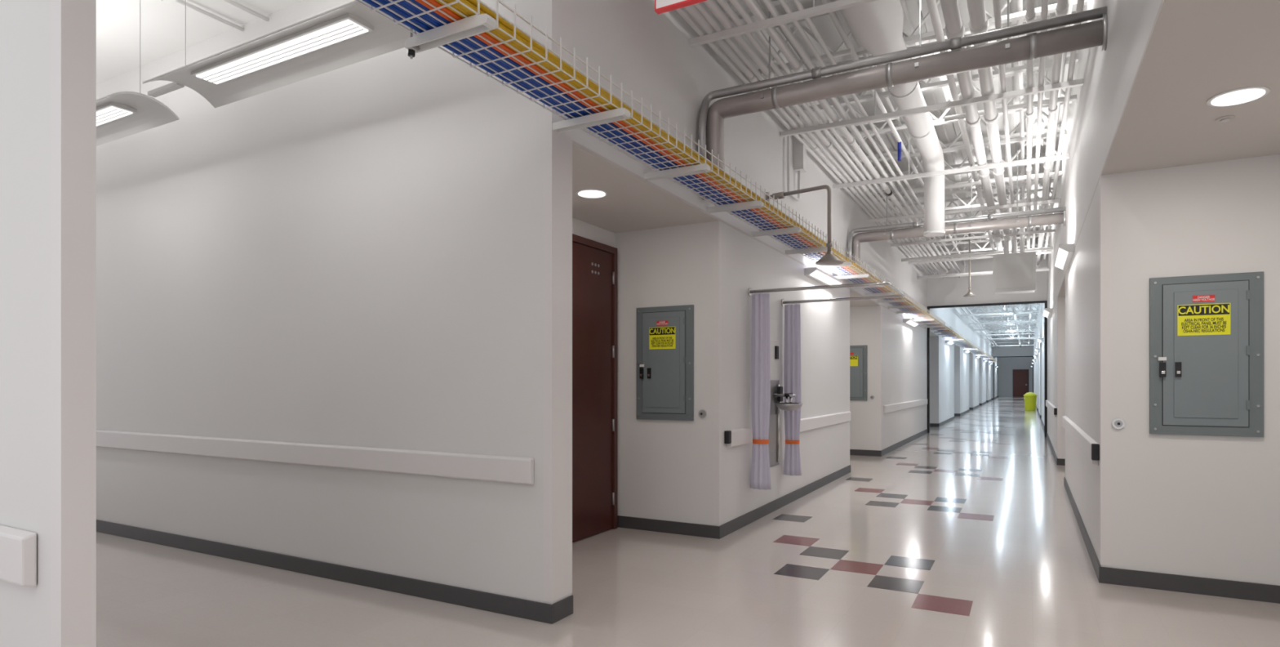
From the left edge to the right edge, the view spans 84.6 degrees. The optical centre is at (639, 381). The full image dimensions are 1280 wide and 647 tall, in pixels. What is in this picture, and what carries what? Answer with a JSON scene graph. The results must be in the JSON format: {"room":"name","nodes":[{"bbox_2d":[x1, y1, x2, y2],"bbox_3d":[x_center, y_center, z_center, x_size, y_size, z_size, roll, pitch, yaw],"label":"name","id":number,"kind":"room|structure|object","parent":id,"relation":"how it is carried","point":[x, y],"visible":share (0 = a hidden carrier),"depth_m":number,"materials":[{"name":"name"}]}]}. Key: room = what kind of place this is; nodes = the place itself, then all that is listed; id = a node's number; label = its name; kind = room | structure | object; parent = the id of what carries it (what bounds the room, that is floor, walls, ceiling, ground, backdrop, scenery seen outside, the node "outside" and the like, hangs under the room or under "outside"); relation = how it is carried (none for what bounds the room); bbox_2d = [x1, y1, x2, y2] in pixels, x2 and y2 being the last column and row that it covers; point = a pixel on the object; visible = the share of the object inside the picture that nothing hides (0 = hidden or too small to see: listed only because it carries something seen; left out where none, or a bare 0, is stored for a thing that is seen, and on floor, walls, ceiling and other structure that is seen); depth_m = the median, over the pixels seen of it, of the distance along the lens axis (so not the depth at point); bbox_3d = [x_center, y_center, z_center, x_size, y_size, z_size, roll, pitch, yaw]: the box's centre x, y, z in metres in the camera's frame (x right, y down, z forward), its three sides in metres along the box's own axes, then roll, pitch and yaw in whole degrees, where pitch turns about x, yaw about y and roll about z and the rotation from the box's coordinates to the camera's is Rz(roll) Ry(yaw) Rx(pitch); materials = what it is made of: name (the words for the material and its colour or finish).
{"room":"industrial building corridor","nodes":[
{"label":"industrial building corridor","id":0,"kind":"room"},
{"bbox_2d":[0,0,50,646],"bbox_3d":[-4.435,-1.050,3.426,6.925,4.500,0.070,0,0,29],"label":"wall","id":1,"kind":"structure","parent":0,"point":[24,24],"depth_m":1.82,"materials":[{"name":"paint"}]},
{"bbox_2d":[0,524,36,586],"bbox_3d":[-4.472,0.450,3.386,6.700,0.136,0.033,0,0,29],"label":"rail","id":2,"kind":"object","parent":1,"relation":"attached to","point":[18,547],"visible":1,"depth_m":1.78,"materials":[{"name":"plastic"}]},
{"bbox_2d":[96,0,304,84],"bbox_3d":[-3.946,-2.850,4.316,6.925,0.900,1.960,0,0,29],"label":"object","id":3,"kind":"structure","parent":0,"point":[162,24],"depth_m":4.74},
{"bbox_2d":[96,0,179,146],"bbox_3d":[-3.759,-1.995,4.578,2.000,0.810,0.380,0,0,29],"label":"linear pendant light","id":4,"kind":"object","parent":3,"relation":"hanging from","point":[121,114],"visible":0.35,"depth_m":4.29,"materials":[{"name":"white metal"}]},
{"bbox_2d":[160,0,269,31],"bbox_3d":[-3.015,-2.375,3.815,0.400,0.050,1.940,0,0,29],"label":"conduit","id":5,"kind":"object","parent":3,"relation":"attached to","point":[181,2],"visible":1,"depth_m":4.49,"materials":[{"name":"white metal"}]},
{"bbox_2d":[142,0,419,107],"bbox_3d":[-1.945,-1.995,3.581,2.000,0.810,0.380,0,0,29],"label":"linear pendant light","id":6,"kind":"object","parent":3,"relation":"hanging from","point":[348,33],"visible":0.89,"depth_m":3.50,"materials":[{"name":"white metal"}]},
{"bbox_2d":[96,0,571,604],"bbox_3d":[-3.432,-1.050,5.251,6.925,4.500,0.175,0,0,29],"label":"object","id":7,"kind":"structure","parent":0,"point":[351,255],"depth_m":4.29,"materials":[{"name":"white paint"}]},
{"bbox_2d":[96,429,533,484],"bbox_3d":[-3.485,0.450,5.160,6.720,0.136,0.033,0,0,29],"label":"rail","id":8,"kind":"object","parent":7,"relation":"attached to","point":[504,468],"visible":1,"depth_m":4.22,"materials":[{"name":"plastic"}]},
{"bbox_2d":[96,519,573,623],"bbox_3d":[-3.429,1.153,5.243,6.937,0.095,0.187,0,0,29],"label":"baseboard","id":9,"kind":"structure","parent":7,"relation":"attached to","point":[500,603],"depth_m":4.15,"materials":[{"name":"rubber"}]},
{"bbox_2d":[572,217,615,247],"bbox_3d":[13.940,-0.020,31.727,0.150,2.440,62.965,0,0,29],"label":"wall","id":10,"kind":"structure","parent":0,"point":[580,228],"depth_m":5.55,"materials":[{"name":"paint"}]},
{"bbox_2d":[572,233,617,542],"bbox_3d":[-0.438,0.050,5.325,0.101,2.300,1.050,0,0,29],"label":"door","id":11,"kind":"structure","parent":10,"relation":"in","point":[594,264],"depth_m":5.51,"materials":[{"name":"paint"}]},
{"bbox_2d":[96,396,1279,646],"bbox_3d":[11.916,1.250,29.396,10.550,0.100,69.000,0,0,29],"label":"floor","id":12,"kind":"structure","parent":0,"point":[1028,572],"depth_m":4.03,"materials":[{"name":"tile"}]},
{"bbox_2d":[772,401,1018,615],"bbox_3d":[11.721,1.199,23.610,1.696,0.001,44.712,0,0,29],"label":"floor accent tiles","id":13,"kind":"structure","parent":12,"relation":"on","point":[926,602],"depth_m":4.77,"materials":[{"name":"tile"}]},
{"bbox_2d":[1023,391,1036,410],"bbox_3d":[16.490,0.810,29.734,0.500,0.780,0.500,0,0,29],"label":"waste bin","id":14,"kind":"object","parent":12,"relation":"on","point":[1030,397],"visible":1,"depth_m":29.56,"materials":[{"name":"yellow plastic"}]},
{"bbox_2d":[572,0,998,525],"bbox_3d":[14.345,-1.050,31.504,1.075,4.500,62.965,0,0,29],"label":"wall","id":15,"kind":"structure","parent":0,"point":[664,467],"depth_m":5.79,"materials":[{"name":"paint"}]},
{"bbox_2d":[575,188,608,198],"bbox_3d":[-0.316,-1.236,4.613,0.210,0.009,0.210,0,0,29],"label":"recessed light","id":16,"kind":"object","parent":15,"relation":"in","point":[585,193],"visible":1,"depth_m":4.58,"materials":[{"name":"white plastic"}]},
{"bbox_2d":[635,304,693,420],"bbox_3d":[0.189,-0.152,5.608,0.505,0.905,0.050,0,0,29],"label":"electrical panel","id":17,"kind":"object","parent":15,"relation":"attached to","point":[664,335],"visible":1,"depth_m":5.60,"materials":[{"name":"metal"}]},
{"bbox_2d":[697,409,706,417],"bbox_3d":[0.481,0.245,5.461,0.064,0.064,0.026,0,0,29],"label":"lock","id":18,"kind":"object","parent":15,"relation":"attached to","point":[702,413],"visible":1,"depth_m":5.45,"materials":[{"name":"silver metal"}]},
{"bbox_2d":[724,427,749,447],"bbox_3d":[0.792,0.449,5.704,0.040,0.139,0.480,0,0,29],"label":"rail","id":19,"kind":"object","parent":15,"relation":"attached to","point":[736,437],"visible":1,"depth_m":5.65,"materials":[{"name":"plastic"}]},
{"bbox_2d":[768,319,803,466],"bbox_3d":[1.337,0.100,6.426,0.300,1.360,0.450,0,0,29],"label":"station","id":20,"kind":"object","parent":15,"relation":"attached to","point":[776,390],"visible":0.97,"depth_m":6.54,"materials":[{"name":"silver metal"}]},
{"bbox_2d":[786,80,806,200],"bbox_3d":[1.552,-2.468,7.024,0.100,1.264,0.434,0,0,29],"label":"conduit","id":21,"kind":"object","parent":15,"relation":"attached to","point":[799,149],"visible":0.71,"depth_m":7.10,"materials":[{"name":"white metal"}]},
{"bbox_2d":[765,184,843,265],"bbox_3d":[1.455,-1.382,6.241,0.686,0.696,0.240,0,0,29],"label":"shower","id":22,"kind":"object","parent":15,"relation":"attached to","point":[828,259],"visible":0.97,"depth_m":6.12,"materials":[{"name":"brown metal"}]},
{"bbox_2d":[617,395,999,538],"bbox_3d":[14.416,1.153,31.465,0.937,0.095,62.965,0,0,29],"label":"baseboard","id":23,"kind":"structure","parent":15,"relation":"attached to","point":[627,522],"depth_m":5.94,"materials":[{"name":"rubber"}]},
{"bbox_2d":[804,266,842,284],"bbox_3d":[2.094,-1.177,7.978,0.130,0.076,1.200,0,0,29],"label":"light","id":24,"kind":"object","parent":15,"relation":"attached to","point":[815,273],"visible":0.81,"depth_m":7.76,"materials":[{"name":"white plastic"}]},
{"bbox_2d":[800,410,850,431],"bbox_3d":[2.137,0.450,8.155,0.035,0.137,2.650,0,0,29],"label":"rail","id":25,"kind":"object","parent":15,"relation":"attached to","point":[813,422],"visible":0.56,"depth_m":8.07,"materials":[{"name":"plastic"}]},
{"bbox_2d":[747,281,905,306],"bbox_3d":[1.654,-0.770,6.132,1.138,0.070,0.990,0,0,29],"label":"curtain rod","id":26,"kind":"object","parent":15,"relation":"attached to","point":[750,291],"visible":1,"depth_m":5.92,"materials":[{"name":"silver metal"}]},
{"bbox_2d":[750,288,770,489],"bbox_3d":[1.022,0.056,5.955,0.180,1.687,0.097,0,0,29],"label":"shower curtain","id":27,"kind":"object","parent":26,"relation":"hanging from","point":[760,477],"visible":1,"depth_m":5.92,"materials":[{"name":"purple fabric"}]},
{"bbox_2d":[782,299,801,475],"bbox_3d":[1.466,0.051,6.761,0.176,1.677,0.097,0,0,29],"label":"shower curtain","id":28,"kind":"object","parent":26,"relation":"hanging from","point":[792,361],"visible":0.91,"depth_m":6.73,"materials":[{"name":"fabric"}]},
{"bbox_2d":[849,345,866,399],"bbox_3d":[3.480,-0.152,11.593,0.505,0.905,0.050,0,0,29],"label":"electrical panel","id":29,"kind":"object","parent":15,"relation":"attached to","point":[858,353],"visible":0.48,"depth_m":11.53,"materials":[{"name":"metal"}]},
{"bbox_2d":[697,0,1107,199],"bbox_3d":[1.529,-2.057,4.529,2.465,1.447,0.246,0,0,29],"label":"pipe","id":30,"kind":"object","parent":15,"relation":"attached to","point":[1033,46],"visible":0.8,"depth_m":4.43,"materials":[{"name":"metal"}]},
{"bbox_2d":[883,398,927,413],"bbox_3d":[5.378,0.450,14.047,0.035,0.137,5.600,0,0,29],"label":"rail","id":31,"kind":"object","parent":15,"relation":"attached to","point":[900,406],"visible":1,"depth_m":13.24,"materials":[{"name":"plastic"}]},
{"bbox_2d":[902,318,918,326],"bbox_3d":[5.371,-1.177,13.937,0.130,0.076,1.200,0,0,29],"label":"light","id":32,"kind":"object","parent":15,"relation":"attached to","point":[910,322],"visible":1,"depth_m":13.71,"materials":[{"name":"white plastic"}]},
{"bbox_2d":[945,339,953,344],"bbox_3d":[9.178,-1.177,20.859,0.130,0.076,1.200,0,0,29],"label":"light","id":33,"kind":"object","parent":15,"relation":"attached to","point":[948,341],"visible":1,"depth_m":20.55,"materials":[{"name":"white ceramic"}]},
{"bbox_2d":[847,150,1066,280],"bbox_3d":[3.826,-2.059,8.706,2.465,1.441,0.240,0,0,29],"label":"pipe","id":34,"kind":"object","parent":15,"relation":"attached to","point":[854,242],"visible":0.75,"depth_m":8.61,"materials":[{"name":"metal"}]},
{"bbox_2d":[724,0,1087,342],"bbox_3d":[12.697,-3.010,24.835,2.477,0.420,54.020,0,0,29],"label":"ceiling","id":35,"kind":"structure","parent":0,"point":[1014,71],"depth_m":8.44,"materials":[{"name":"white metal"}]},
{"bbox_2d":[355,0,995,361],"bbox_3d":[10.464,-2.264,22.890,0.426,2.073,49.806,0,0,29],"label":"cable tray","id":36,"kind":"object","parent":35,"relation":"hanging from","point":[477,24],"visible":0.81,"depth_m":3.57,"materials":[{"name":"white metal"}]},
{"bbox_2d":[362,0,991,360],"bbox_3d":[10.317,-1.325,22.738,0.157,0.040,49.350,0,0,29],"label":"cable bundle","id":37,"kind":"object","parent":36,"relation":"on","point":[404,3],"visible":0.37,"depth_m":3.17,"materials":[{"name":"blue plastic"}]},
{"bbox_2d":[415,0,991,359],"bbox_3d":[10.410,-1.326,22.686,0.067,0.042,49.350,0,0,29],"label":"cable bundle","id":38,"kind":"object","parent":36,"relation":"on","point":[437,4],"visible":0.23,"depth_m":3.20,"materials":[{"name":"plastic"}]},
{"bbox_2d":[435,0,992,359],"bbox_3d":[10.470,-1.335,22.654,0.083,0.062,49.350,0,0,29],"label":"cable bundle","id":39,"kind":"object","parent":36,"relation":"on","point":[504,24],"visible":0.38,"depth_m":3.30,"materials":[{"name":"yellow plastic"}]},
{"bbox_2d":[654,0,706,13],"bbox_3d":[0.222,-2.685,3.869,0.300,1.230,0.046,0,0,29],"label":"exit sign","id":40,"kind":"object","parent":35,"relation":"hanging from","point":[660,6],"visible":1,"depth_m":3.88,"materials":[{"name":"plastic"}]},
{"bbox_2d":[688,0,1083,346],"bbox_3d":[12.254,-2.780,24.029,2.463,0.840,49.120,0,0,29],"label":"racks","id":41,"kind":"object","parent":35,"relation":"attached to","point":[840,4],"visible":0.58,"depth_m":6.49,"materials":[{"name":"white metal"}]},
{"bbox_2d":[675,0,1084,346],"bbox_3d":[12.635,-2.619,24.721,2.463,0.799,54.500,0,0,29],"label":"bundle","id":42,"kind":"object","parent":41,"relation":"on","point":[979,20],"visible":0.85,"depth_m":6.49,"materials":[{"name":"white paint"}]},
{"bbox_2d":[835,0,945,236],"bbox_3d":[1.505,-2.306,4.749,0.384,1.092,8.572,0,0,29],"label":"ventilation duct","id":43,"kind":"object","parent":35,"relation":"hanging from","point":[877,26],"visible":0.92,"depth_m":6.28,"materials":[{"name":"white metal"}]},
{"bbox_2d":[938,75,946,80],"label":"strip light","id":44,"kind":"object","parent":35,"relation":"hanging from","point":[944,77],"depth_m":6.96,"materials":[{"name":"white plastic"}]},
{"bbox_2d":[942,85,952,102],"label":"strip light","id":45,"kind":"object","parent":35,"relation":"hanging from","point":[947,93],"depth_m":7.32,"materials":[{"name":"white plastic"}]},
{"bbox_2d":[963,232,976,297],"bbox_3d":[6.506,-2.397,13.883,0.240,1.406,0.240,0,0,29],"label":"shower","id":46,"kind":"object","parent":35,"relation":"hanging from","point":[969,294],"visible":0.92,"depth_m":13.87,"materials":[{"name":"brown metal"}]},
{"bbox_2d":[968,175,977,193],"bbox_3d":[5.136,-3.143,10.791,0.120,0.313,0.900,0,0,29],"label":"strip light","id":47,"kind":"object","parent":35,"relation":"hanging from","point":[973,187],"visible":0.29,"depth_m":10.83,"materials":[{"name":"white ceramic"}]},
{"bbox_2d":[992,186,1035,293],"bbox_3d":[6.405,-2.415,12.041,0.640,1.770,0.526,0,0,29],"label":"heater","id":48,"kind":"object","parent":35,"relation":"hanging from","point":[1015,272],"visible":0.72,"depth_m":11.85,"materials":[{"name":"grey metal"}]},
{"bbox_2d":[1032,118,1036,135],"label":"strip light","id":49,"kind":"object","parent":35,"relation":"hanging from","point":[1034,128],"depth_m":8.33,"materials":[{"name":"white plastic"}]},
{"bbox_2d":[1031,204,1039,209],"bbox_3d":[6.866,-3.143,12.236,0.120,0.313,0.900,0,0,29],"label":"strip light","id":50,"kind":"object","parent":35,"relation":"hanging from","point":[1037,206],"visible":0.05,"depth_m":12.11,"materials":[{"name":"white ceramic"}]},
{"bbox_2d":[1040,117,1044,134],"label":"strip light","id":51,"kind":"object","parent":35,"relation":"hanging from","point":[1042,121],"depth_m":8.26,"materials":[{"name":"white plastic"}]},
{"bbox_2d":[755,0,1076,335],"bbox_3d":[14.442,-3.317,28.007,2.465,0.125,69.000,0,0,29],"label":"ceiling","id":52,"kind":"structure","parent":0,"point":[947,133],"depth_m":8.45,"materials":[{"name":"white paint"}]},
{"bbox_2d":[927,232,1047,306],"bbox_3d":[7.963,-2.550,16.226,2.465,1.500,0.190,0,0,29],"label":"wall header","id":53,"kind":"structure","parent":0,"point":[950,291],"depth_m":16.24,"materials":[{"name":"paint"}]},
{"bbox_2d":[927,300,1047,436],"bbox_3d":[7.905,-0.300,16.121,2.465,3.000,0.050,0,0,29],"label":"trim","id":54,"kind":"structure","parent":53,"relation":"attached to","point":[1037,301],"depth_m":16.01,"materials":[{"name":"black plastic"}]},
{"bbox_2d":[993,333,1033,356],"bbox_3d":[26.008,-2.550,49.036,2.465,1.500,0.200,0,0,29],"label":"wall header","id":55,"kind":"structure","parent":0,"point":[1009,349],"depth_m":48.96,"materials":[{"name":"paint"}]},
{"bbox_2d":[993,355,1033,399],"bbox_3d":[25.947,-0.300,48.927,2.465,3.000,0.050,0,0,29],"label":"trim","id":56,"kind":"structure","parent":55,"relation":"attached to","point":[1000,356],"depth_m":48.88,"materials":[{"name":"black plastic"}]},
{"bbox_2d":[998,356,1032,396],"bbox_3d":[31.104,-1.050,58.302,2.465,4.500,0.150,0,0,29],"label":"wall","id":57,"kind":"structure","parent":0,"point":[1006,365],"depth_m":58.42,"materials":[{"name":"paint"}]},
{"bbox_2d":[1013,368,1028,396],"bbox_3d":[31.397,0.070,58.021,1.160,2.260,0.060,0,0,29],"label":"door","id":58,"kind":"structure","parent":57,"relation":"in","point":[1020,376],"depth_m":58.02,"materials":[{"name":"paint"}]},
{"bbox_2d":[1033,0,1279,585],"bbox_3d":[16.030,-1.050,27.134,1.160,4.500,69.000,0,0,29],"label":"wall","id":59,"kind":"structure","parent":0,"point":[1208,506],"depth_m":3.98,"materials":[{"name":"paint"}]},
{"bbox_2d":[50,0,1111,646],"bbox_3d":[2.331,-0.603,5.986,2.565,3.395,11.084,0,0,29],"label":"guard","id":60,"kind":"object","parent":59,"relation":"attached to","point":[73,22],"visible":1,"depth_m":1.78,"materials":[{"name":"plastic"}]},
{"bbox_2d":[1037,337,1043,342],"bbox_3d":[11.224,-1.177,19.734,0.130,0.076,1.200,0,0,29],"label":"light","id":61,"kind":"object","parent":59,"relation":"attached to","point":[1040,339],"visible":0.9,"depth_m":19.23,"materials":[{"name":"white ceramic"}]},
{"bbox_2d":[1042,307,1052,317],"bbox_3d":[7.417,-1.257,12.812,0.130,0.076,1.200,0,0,29],"label":"light","id":62,"kind":"object","parent":59,"relation":"attached to","point":[1047,312],"visible":1,"depth_m":12.47,"materials":[{"name":"white plastic"}]},
{"bbox_2d":[1045,400,1057,417],"bbox_3d":[7.490,0.449,12.851,0.040,0.139,5.660,0,0,29],"label":"rail","id":63,"kind":"object","parent":59,"relation":"attached to","point":[1050,406],"visible":0.98,"depth_m":11.47,"materials":[{"name":"plastic"}]},
{"bbox_2d":[1053,243,1075,269],"bbox_3d":[4.285,-1.257,7.116,0.130,0.076,1.200,0,0,29],"label":"light","id":64,"kind":"object","parent":59,"relation":"attached to","point":[1064,253],"visible":1,"depth_m":6.87,"materials":[{"name":"white plastic"}]},
{"bbox_2d":[1062,415,1099,465],"bbox_3d":[3.828,0.449,6.192,0.040,0.139,4.260,0,0,29],"label":"rail","id":65,"kind":"object","parent":59,"relation":"attached to","point":[1089,446],"visible":1,"depth_m":5.10,"materials":[{"name":"plastic"}]},
{"bbox_2d":[1111,417,1124,428],"bbox_3d":[2.834,0.245,4.167,0.064,0.064,0.026,0,0,29],"label":"lock","id":66,"kind":"object","parent":59,"relation":"attached to","point":[1117,423],"visible":1,"depth_m":4.16,"materials":[{"name":"silver metal"}]},
{"bbox_2d":[1149,271,1263,436],"bbox_3d":[3.183,-0.152,3.961,0.508,0.905,0.050,0,0,29],"label":"electrical panel","id":67,"kind":"object","parent":59,"relation":"attached to","point":[1206,331],"visible":1,"depth_m":3.95,"materials":[{"name":"metal"}]},
{"bbox_2d":[1215,115,1235,122],"bbox_3d":[2.748,-1.233,3.305,0.070,0.014,0.070,0,0,29],"label":"sprinkler","id":68,"kind":"object","parent":59,"relation":"attached to","point":[1224,118],"visible":1,"depth_m":3.29,"materials":[{"name":"paint"}]},
{"bbox_2d":[1206,85,1270,106],"bbox_3d":[2.590,-1.236,3.049,0.210,0.009,0.210,0,0,29],"label":"recessed light","id":69,"kind":"object","parent":59,"relation":"in","point":[1246,94],"visible":1,"depth_m":3.04,"materials":[{"name":"white glass"}]},
{"bbox_3d":[16.472,-0.020,26.890,0.150,2.440,69.000,0,0,29],"label":"wall","id":70,"kind":"structure","parent":0,"visible":0},
{"bbox_2d":[1035,404,1279,603],"bbox_3d":[17.891,1.153,30.685,1.022,0.095,60.982,0,0,29],"label":"baseboard","id":71,"kind":"structure","parent":70,"relation":"attached to","point":[1144,579],"depth_m":4.05,"materials":[{"name":"rubber"}]}
]}

